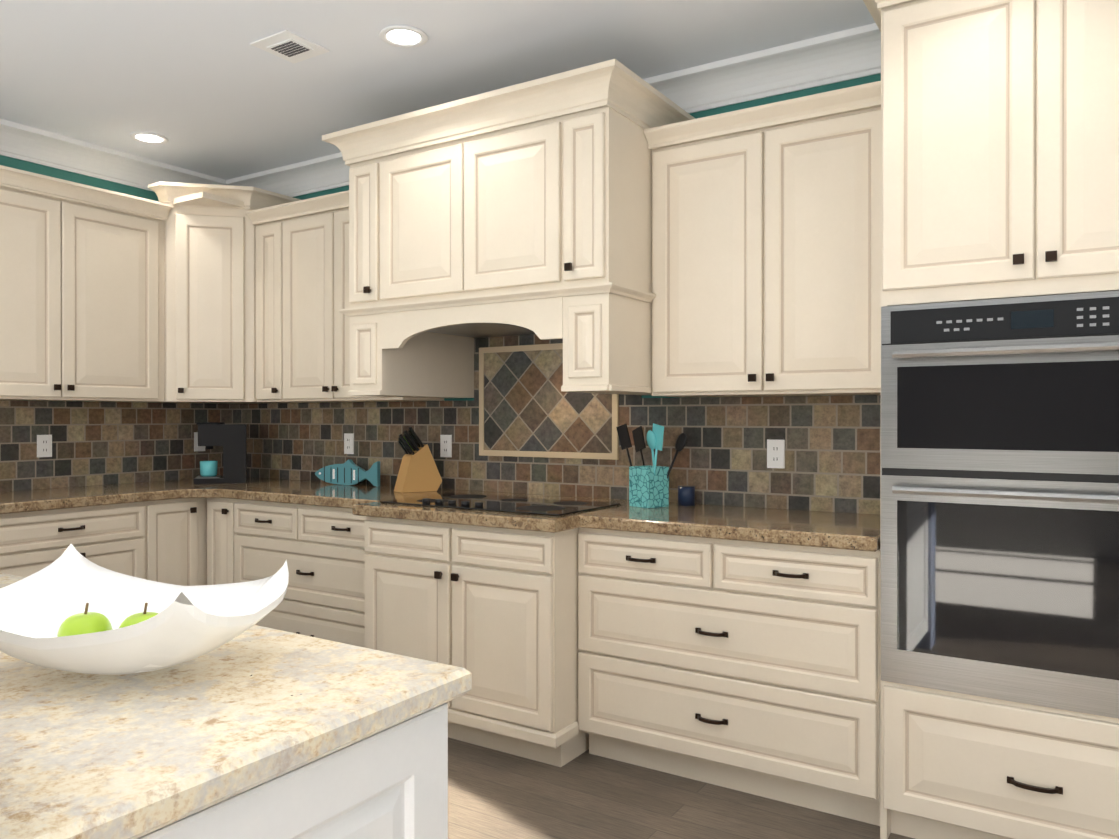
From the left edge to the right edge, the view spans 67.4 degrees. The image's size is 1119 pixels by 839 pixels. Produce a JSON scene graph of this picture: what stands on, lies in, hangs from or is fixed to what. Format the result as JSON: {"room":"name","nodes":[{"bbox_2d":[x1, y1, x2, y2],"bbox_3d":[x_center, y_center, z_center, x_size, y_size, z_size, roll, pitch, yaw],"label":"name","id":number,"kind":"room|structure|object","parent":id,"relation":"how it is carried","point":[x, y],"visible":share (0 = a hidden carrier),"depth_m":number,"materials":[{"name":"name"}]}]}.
{"room":"kitchen","nodes":[
{"label":"kitchen","id":0,"kind":"room"},
{"bbox_2d":[0,155,217,403],"bbox_3d":[-4.060,-0.078,2.308,0.100,2.770,7.200,0,0,33],"label":"wall","id":1,"kind":"structure","parent":0,"point":[6,161],"depth_m":4.51,"materials":[{"name":"teal paint"}]},
{"bbox_2d":[0,165,171,401],"bbox_3d":[-2.574,-0.630,4.228,0.333,1.066,1.060,0,0,33],"label":"upper cabinet","id":2,"kind":"object","parent":1,"relation":"attached to","point":[81,292],"depth_m":4.20,"materials":[{"name":"beige paint"}]},
{"bbox_2d":[0,118,223,191],"bbox_3d":[-4.002,-1.389,2.190,0.122,0.143,7.050,0,0,33],"label":"crown molding","id":3,"kind":"structure","parent":1,"relation":"attached to","point":[17,141],"depth_m":4.50,"materials":[{"name":"white paint"}]},
{"bbox_2d":[0,400,227,491],"bbox_3d":[-2.971,0.132,3.909,0.008,0.456,3.270,0,0,33],"label":"tile backsplash","id":4,"kind":"structure","parent":1,"relation":"attached to","point":[94,443],"depth_m":4.61,"materials":[{"name":"tile"}]},
{"bbox_2d":[37,435,51,456],"bbox_3d":[-2.674,0.137,4.358,0.008,0.116,0.072,0,0,33],"label":"electrical outlet","id":5,"kind":"object","parent":4,"relation":"attached to","point":[44,445],"visible":1,"depth_m":4.35,"materials":[{"name":"white plastic"}]},
{"bbox_2d":[194,432,204,450],"bbox_3d":[-2.192,0.136,5.113,0.008,0.116,0.072,0,0,33],"label":"electrical outlet","id":6,"kind":"object","parent":4,"relation":"attached to","point":[198,448],"visible":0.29,"depth_m":5.09,"materials":[{"name":"white plastic"}]},
{"bbox_2d":[0,0,874,179],"bbox_3d":[-0.373,-1.507,-0.051,8.850,0.100,7.400,0,0,33],"label":"ceiling","id":7,"kind":"structure","parent":0,"point":[204,87],"depth_m":3.39,"materials":[{"name":"white paint"}]},
{"bbox_2d":[129,132,168,143],"bbox_3d":[-2.131,-1.462,4.359,0.184,0.008,0.184,0,0,33],"label":"recessed light","id":8,"kind":"object","parent":7,"relation":"in","point":[148,137],"visible":1,"depth_m":4.35,"materials":[{"name":"white paint"}]},
{"bbox_2d":[250,29,329,62],"bbox_3d":[-1.056,-1.457,3.292,0.210,0.012,0.210,0,0,33],"label":"ceiling vent","id":9,"kind":"object","parent":7,"relation":"in","point":[289,46],"visible":1,"depth_m":3.27,"materials":[{"name":"white paint"}]},
{"bbox_2d":[379,25,427,47],"bbox_3d":[-0.594,-1.459,3.199,0.184,0.008,0.184,0,0,33],"label":"recessed light","id":10,"kind":"object","parent":7,"relation":"in","point":[403,36],"visible":1,"depth_m":3.19,"materials":[{"name":"white paint"}]},
{"bbox_2d":[245,73,880,403],"bbox_3d":[1.591,-0.079,3.028,8.850,2.770,0.100,0,0,33],"label":"wall","id":11,"kind":"structure","parent":0,"point":[801,93],"depth_m":3.46,"materials":[{"name":"teal paint"}]},
{"bbox_2d":[148,181,299,403],"bbox_3d":[-1.968,-0.687,4.811,0.726,1.176,0.721,0,0,33],"label":"upper cabinet","id":12,"kind":"object","parent":11,"relation":"attached to","point":[209,293],"visible":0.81,"depth_m":4.62,"materials":[{"name":"beige paint"}]},
{"bbox_2d":[246,190,443,402],"bbox_3d":[-1.166,-0.624,4.503,1.103,1.052,0.378,0,0,33],"label":"upper cabinet","id":13,"kind":"object","parent":11,"relation":"attached to","point":[302,321],"visible":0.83,"depth_m":4.46,"materials":[{"name":"beige paint"}]},
{"bbox_2d":[322,59,694,397],"bbox_3d":[-0.234,-0.692,3.685,1.501,1.168,0.752,0,0,33],"label":"range hood","id":14,"kind":"object","parent":11,"relation":"attached to","point":[524,208],"visible":0.98,"depth_m":3.34,"materials":[{"name":"beige paint"}]},
{"bbox_2d":[224,23,880,196],"bbox_3d":[1.528,-1.391,2.934,8.640,0.143,0.122,0,0,33],"label":"crown molding","id":15,"kind":"structure","parent":11,"relation":"attached to","point":[844,55],"depth_m":3.43,"materials":[{"name":"white paint"}]},
{"bbox_2d":[228,334,880,514],"bbox_3d":[-0.381,-0.039,4.215,4.044,0.797,0.020,0,0,33],"label":"tile backsplash","id":16,"kind":"structure","parent":11,"relation":"attached to","point":[521,422],"depth_m":3.93,"materials":[{"name":"tile"}]},
{"bbox_2d":[344,433,353,453],"bbox_3d":[-1.186,0.136,4.727,0.072,0.116,0.008,0,0,33],"label":"electrical outlet","id":17,"kind":"object","parent":16,"relation":"attached to","point":[348,443],"visible":1,"depth_m":4.72,"materials":[{"name":"white plastic"}]},
{"bbox_2d":[440,435,451,456],"bbox_3d":[-0.588,0.137,4.344,0.072,0.116,0.008,0,0,33],"label":"electrical outlet","id":18,"kind":"object","parent":16,"relation":"attached to","point":[445,445],"visible":1,"depth_m":4.34,"materials":[{"name":"white plastic"}]},
{"bbox_2d":[767,439,784,467],"bbox_3d":[0.878,0.140,3.408,0.072,0.116,0.008,0,0,33],"label":"electrical outlet","id":19,"kind":"object","parent":16,"relation":"attached to","point":[775,453],"visible":1,"depth_m":3.40,"materials":[{"name":"white plastic"}]},
{"bbox_2d":[644,81,880,396],"bbox_3d":[0.824,-0.621,3.231,0.923,1.052,0.378,0,0,33],"label":"upper cabinet","id":20,"kind":"object","parent":11,"relation":"attached to","point":[766,249],"visible":0.83,"depth_m":3.09,"materials":[{"name":"beige paint"}]},
{"bbox_2d":[448,737,914,838],"bbox_3d":[-0.373,1.363,-0.044,8.850,0.100,7.400,0,0,33],"label":"floor","id":21,"kind":"structure","parent":0,"point":[494,794],"depth_m":2.83,"materials":[{"name":"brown wood"}]},
{"bbox_2d":[0,501,151,580],"bbox_3d":[-2.519,0.855,4.044,0.628,0.896,0.732,0,0,33],"label":"base cabinet","id":22,"kind":"object","parent":21,"relation":"on","point":[114,537],"depth_m":3.93,"materials":[{"name":"beige paint"}]},
{"bbox_2d":[0,481,191,513],"bbox_3d":[-2.870,0.385,3.471,0.653,0.046,2.640,0,0,33],"label":"countertop","id":23,"kind":"structure","parent":22,"relation":"on","point":[18,501],"depth_m":4.06,"materials":[{"name":"brown stone"}]},
{"bbox_2d":[152,498,203,585],"bbox_3d":[-2.246,0.854,4.471,0.628,0.896,0.283,0,0,33],"label":"base cabinet","id":24,"kind":"object","parent":21,"relation":"on","point":[163,541],"depth_m":4.33,"materials":[{"name":"beige paint"}]},
{"bbox_2d":[204,498,206,584],"bbox_3d":[-1.992,0.853,4.868,0.628,0.896,0.658,0,0,33],"label":"base cabinet","id":25,"kind":"object","parent":21,"relation":"on","point":[205,499],"depth_m":4.48,"materials":[{"name":"beige paint"}]},
{"bbox_2d":[207,498,230,584],"bbox_3d":[-1.612,0.853,4.643,0.245,0.896,0.628,0,0,33],"label":"base cabinet","id":26,"kind":"object","parent":21,"relation":"on","point":[218,509],"depth_m":4.38,"materials":[{"name":"beige paint"}]},
{"bbox_2d":[137,703,447,838],"bbox_3d":[-0.571,0.860,1.126,0.584,0.899,0.654,0,0,33],"label":"base cabinet","id":27,"kind":"object","parent":21,"relation":"on","point":[390,782],"visible":0.17,"depth_m":1.05,"materials":[{"name":"white paint"}]},
{"bbox_2d":[0,573,471,838],"bbox_3d":[-1.538,0.389,1.753,2.910,0.040,0.671,0,0,33],"label":"countertop","id":28,"kind":"structure","parent":27,"relation":"on","point":[121,756],"depth_m":1.03,"materials":[{"name":"stone"}]},
{"bbox_2d":[0,544,288,674],"bbox_3d":[-0.655,0.289,1.249,0.451,0.159,0.300,0,0,13],"label":"fruit bowl","id":29,"kind":"object","parent":28,"relation":"on","point":[40,607],"visible":0.98,"depth_m":1.29,"materials":[{"name":"white ceramic"}]},
{"bbox_2d":[57,603,112,636],"bbox_3d":[-0.706,0.308,1.250,0.072,0.069,0.071,0,0,33],"label":"apple","id":30,"kind":"object","parent":29,"relation":"in","point":[86,622],"visible":0.52,"depth_m":1.23,"materials":[{"name":"green food"}]},
{"bbox_2d":[119,603,158,627],"bbox_3d":[-0.619,0.308,1.251,0.072,0.069,0.071,0,0,33],"label":"apple","id":31,"kind":"object","parent":29,"relation":"in","point":[136,618],"visible":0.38,"depth_m":1.24,"materials":[{"name":"green food"}]},
{"bbox_2d":[231,499,364,647],"bbox_3d":[-1.046,0.854,4.282,1.098,0.896,0.628,0,0,33],"label":"base cabinet","id":32,"kind":"object","parent":21,"relation":"on","point":[323,547],"depth_m":4.01,"materials":[{"name":"beige paint"}]},
{"bbox_2d":[365,516,588,766],"bbox_3d":[-0.228,0.856,3.642,0.997,0.897,0.826,0,0,33],"label":"base cabinet","id":33,"kind":"object","parent":21,"relation":"on","point":[493,611],"visible":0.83,"depth_m":3.22,"materials":[{"name":"beige paint"}]},
{"bbox_2d":[578,527,879,825],"bbox_3d":[0.696,0.857,3.168,1.100,0.896,0.628,0,0,33],"label":"base cabinet","id":34,"kind":"object","parent":21,"relation":"on","point":[749,667],"depth_m":2.87,"materials":[{"name":"beige paint"}]},
{"bbox_2d":[164,477,879,551],"bbox_3d":[-0.597,0.384,3.877,4.044,0.046,0.823,0,0,33],"label":"countertop","id":35,"kind":"structure","parent":34,"relation":"on","point":[847,531],"depth_m":3.20,"materials":[{"name":"brown stone"}]},
{"bbox_2d":[194,422,246,483],"bbox_3d":[-1.926,0.187,4.775,0.270,0.341,0.200,0,0,-19],"label":"coffee maker","id":36,"kind":"object","parent":35,"relation":"on","point":[231,439],"visible":1,"depth_m":4.70,"materials":[{"name":"black plastic"}]},
{"bbox_2d":[200,461,217,476],"bbox_3d":[-1.992,0.278,4.758,0.107,0.085,0.095,0,0,33],"label":"mug","id":37,"kind":"object","parent":36,"relation":"on","point":[208,468],"visible":1,"depth_m":4.72,"materials":[{"name":"teal ceramic"}]},
{"bbox_2d":[315,459,379,486],"bbox_3d":[-1.162,0.288,4.588,0.456,0.140,0.026,0,0,29],"label":"decor","id":38,"kind":"object","parent":35,"relation":"on","point":[349,472],"visible":0.98,"depth_m":4.57,"materials":[{"name":"teal paint"}]},
{"bbox_2d":[394,427,441,492],"bbox_3d":[-0.713,0.197,4.210,0.223,0.324,0.110,0,0,-32],"label":"knife block","id":39,"kind":"object","parent":35,"relation":"on","point":[418,471],"visible":1,"depth_m":4.17,"materials":[{"name":"brown wood"}]},
{"bbox_2d":[380,493,620,515],"bbox_3d":[-0.258,0.347,3.594,0.920,0.027,0.490,0,0,33],"label":"glass cooktop","id":40,"kind":"object","parent":35,"relation":"in","point":[540,506],"visible":1,"depth_m":3.50,"materials":[{"name":"black glass"}]},
{"bbox_2d":[616,423,686,507],"bbox_3d":[0.370,0.188,3.504,0.141,0.345,0.310,0,0,-41],"label":"utensil crock","id":41,"kind":"object","parent":35,"relation":"on","point":[648,486],"visible":1,"depth_m":3.45,"materials":[{"name":"teal ceramic"}]},
{"bbox_2d":[678,486,694,505],"bbox_3d":[0.533,0.320,3.527,0.071,0.080,0.072,0,0,33],"label":"cup","id":42,"kind":"object","parent":35,"relation":"on","point":[686,495],"visible":1,"depth_m":3.50,"materials":[{"name":"blue ceramic"}]},
{"bbox_2d":[863,0,1118,838],"bbox_3d":[1.494,-0.044,2.606,1.000,2.702,0.714,0,0,33],"label":"tall cabinet","id":43,"kind":"object","parent":21,"relation":"on","point":[999,149],"visible":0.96,"depth_m":2.43,"materials":[{"name":"beige paint"}]},
{"bbox_2d":[881,291,1118,718],"bbox_3d":[1.483,0.230,2.590,0.832,1.158,0.638,0,0,33],"label":"double wall oven","id":44,"kind":"object","parent":43,"relation":"in","point":[1000,499],"visible":1,"depth_m":2.40,"materials":[{"name":"silver metal"}]}
]}

